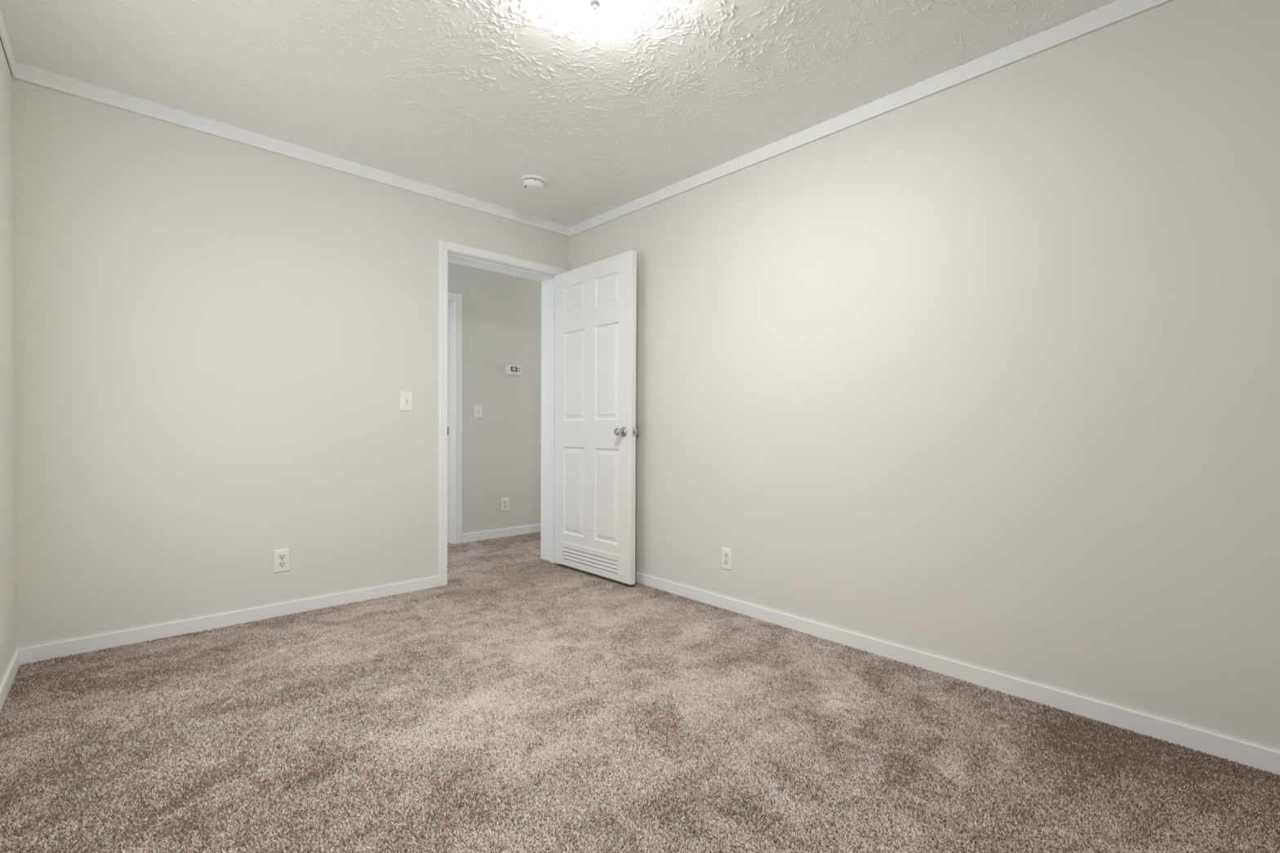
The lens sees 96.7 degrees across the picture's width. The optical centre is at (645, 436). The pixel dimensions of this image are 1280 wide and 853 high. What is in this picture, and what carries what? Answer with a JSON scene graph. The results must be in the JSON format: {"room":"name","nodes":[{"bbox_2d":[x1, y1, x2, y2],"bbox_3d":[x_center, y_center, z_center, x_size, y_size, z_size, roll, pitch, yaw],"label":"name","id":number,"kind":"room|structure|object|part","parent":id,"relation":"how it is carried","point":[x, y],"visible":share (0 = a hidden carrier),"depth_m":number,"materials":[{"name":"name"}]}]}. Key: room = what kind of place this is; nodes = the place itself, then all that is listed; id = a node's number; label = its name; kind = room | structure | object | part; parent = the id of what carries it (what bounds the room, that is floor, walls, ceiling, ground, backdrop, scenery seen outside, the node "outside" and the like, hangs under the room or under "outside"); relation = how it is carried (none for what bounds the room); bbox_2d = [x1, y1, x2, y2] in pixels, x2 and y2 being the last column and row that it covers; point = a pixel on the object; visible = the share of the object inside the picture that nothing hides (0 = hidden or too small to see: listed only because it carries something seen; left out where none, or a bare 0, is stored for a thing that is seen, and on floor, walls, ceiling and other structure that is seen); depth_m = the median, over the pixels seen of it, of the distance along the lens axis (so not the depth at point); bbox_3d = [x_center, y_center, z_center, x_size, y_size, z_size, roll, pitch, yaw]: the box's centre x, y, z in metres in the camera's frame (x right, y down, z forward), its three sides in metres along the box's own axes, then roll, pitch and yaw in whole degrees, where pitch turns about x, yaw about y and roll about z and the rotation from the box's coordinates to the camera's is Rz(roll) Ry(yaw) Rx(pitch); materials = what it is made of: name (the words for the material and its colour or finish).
{"room":"empty bedroom","nodes":[
{"label":"empty bedroom","id":0,"kind":"room"},
{"bbox_2d":[0,36,16,684],"bbox_3d":[-1.057,-0.260,0.614,0.100,2.442,4.500,0,1,-43],"label":"wall","id":1,"kind":"structure","parent":0,"point":[7,502],"depth_m":2.14,"materials":[{"name":"paint"}]},
{"bbox_2d":[0,8,15,76],"bbox_3d":[-1.006,-1.410,0.636,0.008,0.143,4.489,0,1,-43],"label":"trim","id":2,"kind":"structure","parent":1,"relation":"attached to","point":[3,33],"depth_m":2.12,"materials":[{"name":"white wood"}]},
{"bbox_2d":[0,649,19,713],"bbox_3d":[-1.019,0.926,0.660,0.011,0.070,4.489,0,1,-43],"label":"baseboard","id":3,"kind":"structure","parent":1,"relation":"attached to","point":[6,685],"depth_m":2.10,"materials":[{"name":"white wood"}]},
{"bbox_2d":[12,77,570,649],"bbox_3d":[-0.673,-0.297,4.186,5.522,2.442,0.215,0,1,-43],"label":"wall","id":4,"kind":"structure","parent":0,"point":[218,340],"depth_m":2.72,"materials":[{"name":"paint"}]},
{"bbox_2d":[17,576,439,666],"bbox_3d":[-1.912,0.897,2.901,1.748,0.070,0.011,0,1,-43],"label":"baseboard","id":5,"kind":"structure","parent":4,"relation":"attached to","point":[46,651],"depth_m":2.73,"materials":[{"name":"white wood"}]},
{"bbox_2d":[273,548,289,573],"bbox_3d":[-1.876,0.642,2.933,0.070,0.114,0.008,0,1,-43],"label":"wall outlet","id":6,"kind":"object","parent":4,"relation":"attached to","point":[281,557],"visible":1,"depth_m":2.93,"materials":[{"name":"white plastic"}]},
{"bbox_2d":[278,561,285,567],"bbox_3d":[-1.874,0.661,2.931,0.034,0.028,0.003,0,1,-43],"label":"receptacle","id":7,"kind":"object","parent":6,"relation":"attached to","point":[281,564],"depth_m":2.93,"materials":[{"name":"white plastic"}]},
{"bbox_2d":[278,554,285,559],"bbox_3d":[-1.874,0.623,2.931,0.034,0.028,0.003,0,1,-43],"label":"receptacle","id":8,"kind":"object","parent":6,"relation":"attached to","point":[281,557],"depth_m":2.93,"materials":[{"name":"white plastic"}]},
{"bbox_2d":[11,61,571,236],"bbox_3d":[-1.542,-1.479,3.205,2.722,0.068,0.008,0,1,-43],"label":"trim","id":9,"kind":"structure","parent":4,"relation":"attached to","point":[27,73],"depth_m":2.82,"materials":[{"name":"white wood"}]},
{"bbox_2d":[400,391,413,411],"bbox_3d":[-1.406,-0.207,3.350,0.070,0.114,0.016,0,1,-43],"label":"light switch","id":10,"kind":"object","parent":4,"relation":"attached to","point":[406,397],"visible":1,"depth_m":3.35,"materials":[{"name":"white plastic"}]},
{"bbox_2d":[438,239,565,586],"bbox_3d":[-1.001,-0.141,3.882,0.932,2.132,0.244,0,1,-43],"label":"door frame","id":11,"kind":"structure","parent":4,"relation":"attached to","point":[448,251],"depth_m":3.88,"materials":[{"name":"white wood"}]},
{"bbox_2d":[554,249,638,585],"bbox_3d":[-0.350,-0.117,3.766,0.172,2.038,0.831,0,1,-44],"label":"door","id":12,"kind":"structure","parent":11,"relation":"attached to","point":[595,430],"depth_m":3.72,"materials":[{"name":"painted wood"},{"name":"metal"}]},
{"bbox_2d":[560,541,621,581],"bbox_3d":[-0.373,0.819,3.763,0.012,0.154,0.638,0,1,-44],"label":"vent grille","id":13,"kind":"object","parent":12,"relation":"attached to","point":[571,547],"depth_m":3.74,"materials":[{"name":"white plastic"}]},
{"bbox_3d":[-0.164,-0.027,3.486,0.055,0.048,0.048,0,1,-44],"label":"knob","id":14,"kind":"part","parent":12,"relation":"part of","materials":[{"name":"silver metal"}]},
{"bbox_3d":[-0.074,-0.027,3.472,0.025,0.057,0.002,0,1,-44],"label":"latch plate","id":15,"kind":"part","parent":12,"relation":"part of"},
{"bbox_2d":[448,262,541,533],"bbox_3d":[-1.069,-0.312,5.363,4.500,2.442,0.100,0,1,-43],"label":"wall","id":16,"kind":"structure","parent":0,"point":[501,313],"depth_m":5.07,"materials":[{"name":"paint"}]},
{"bbox_2d":[447,292,462,543],"bbox_3d":[-1.933,-0.144,4.555,0.919,2.116,0.112,0,1,-43],"label":"door frame","id":17,"kind":"structure","parent":16,"relation":"in","point":[455,300],"depth_m":4.81,"materials":[{"name":"white wood"}]},
{"bbox_2d":[474,404,482,417],"bbox_3d":[-1.448,-0.216,4.933,0.070,0.114,0.016,0,1,-43],"label":"light switch","id":18,"kind":"object","parent":16,"relation":"attached to","point":[477,408],"visible":1,"depth_m":4.93,"materials":[{"name":"white plastic"}]},
{"bbox_2d":[462,524,540,542],"bbox_3d":[-0.514,0.867,5.820,2.874,0.080,0.012,0,1,-43],"label":"baseboard","id":19,"kind":"structure","parent":16,"relation":"attached to","point":[468,537],"depth_m":5.08,"materials":[{"name":"white wood"}]},
{"bbox_2d":[501,497,508,511],"bbox_3d":[-1.266,0.613,5.121,0.070,0.114,0.008,0,1,-43],"label":"wall outlet","id":20,"kind":"object","parent":16,"relation":"attached to","point":[504,501],"visible":1,"depth_m":5.12,"materials":[{"name":"white plastic"}]},
{"bbox_2d":[506,364,520,375],"bbox_3d":[-1.197,-0.600,5.151,0.138,0.086,0.030,0,1,-43],"label":"thermostat","id":21,"kind":"object","parent":16,"relation":"attached to","point":[514,370],"visible":1,"depth_m":5.14,"materials":[{"name":"white plastic"}]},
{"bbox_2d":[0,0,1116,226],"bbox_3d":[-0.017,-1.448,1.560,2.722,0.077,4.500,0,1,-43],"label":"ceiling","id":22,"kind":"structure","parent":0,"point":[469,98],"depth_m":2.28,"materials":[{"name":"white paint"}]},
{"bbox_2d":[520,174,546,191],"bbox_3d":[-0.658,-1.477,3.329,0.145,0.055,0.145,0,2,-43],"label":"smoke detector","id":23,"kind":"object","parent":22,"relation":"attached to","point":[531,182],"visible":1,"depth_m":3.29,"materials":[{"name":"white plastic"}]},
{"bbox_2d":[559,0,636,18],"bbox_3d":[-0.157,-1.394,1.769,0.304,0.130,0.304,0,2,-43],"label":"ceiling light","id":24,"kind":"object","parent":22,"relation":"attached to","point":[597,9],"visible":1,"depth_m":1.81,"materials":[{"name":"white glass"}]},
{"bbox_2d":[0,538,1279,852],"bbox_3d":[0.526,0.978,2.900,5.522,0.070,5.910,0,1,-43],"label":"floor","id":25,"kind":"structure","parent":0,"point":[429,781],"depth_m":1.56,"materials":[{"name":"beige carpet"}]},
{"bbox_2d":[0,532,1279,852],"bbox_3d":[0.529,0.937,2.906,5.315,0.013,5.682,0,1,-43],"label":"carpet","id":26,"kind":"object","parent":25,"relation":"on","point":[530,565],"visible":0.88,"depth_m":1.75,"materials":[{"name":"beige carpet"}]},
{"bbox_2d":[569,0,1279,751],"bbox_3d":[1.011,-0.270,2.533,0.100,2.442,4.500,0,1,-43],"label":"wall","id":27,"kind":"structure","parent":0,"point":[981,371],"depth_m":2.10,"materials":[{"name":"paint"}]},
{"bbox_2d":[569,187,666,235],"bbox_3d":[-0.214,-1.470,3.764,0.008,0.084,0.977,0,1,-43],"label":"trim","id":28,"kind":"structure","parent":27,"relation":"attached to","point":[660,195],"depth_m":3.71,"materials":[{"name":"white wood"}]},
{"bbox_2d":[721,546,732,570],"bbox_3d":[0.437,0.662,3.078,0.008,0.114,0.070,0,1,-43],"label":"wall outlet","id":29,"kind":"object","parent":27,"relation":"attached to","point":[726,553],"visible":1,"depth_m":3.07,"materials":[{"name":"white plastic"}]},
{"bbox_2d":[723,560,728,565],"bbox_3d":[0.435,0.682,3.076,0.003,0.028,0.034,0,1,-43],"label":"receptacle","id":30,"kind":"object","parent":29,"relation":"attached to","point":[726,562],"depth_m":3.08,"materials":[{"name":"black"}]},
{"bbox_2d":[724,552,728,558],"bbox_3d":[0.435,0.643,3.076,0.003,0.028,0.034,0,1,-43],"label":"receptacle","id":31,"kind":"object","parent":29,"relation":"attached to","point":[726,554],"depth_m":3.07,"materials":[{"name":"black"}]},
{"bbox_2d":[665,0,1170,198],"bbox_3d":[1.312,-1.406,2.119,0.008,0.127,3.511,0,1,-43],"label":"trim","id":32,"kind":"structure","parent":27,"relation":"attached to","point":[1114,11],"depth_m":2.26,"materials":[{"name":"white wood"}]},
{"bbox_2d":[635,572,1279,774],"bbox_3d":[0.965,0.916,2.508,0.011,0.070,4.500,0,1,-43],"label":"baseboard","id":33,"kind":"structure","parent":27,"relation":"attached to","point":[1251,755],"depth_m":2.08,"materials":[{"name":"white wood"}]}
]}

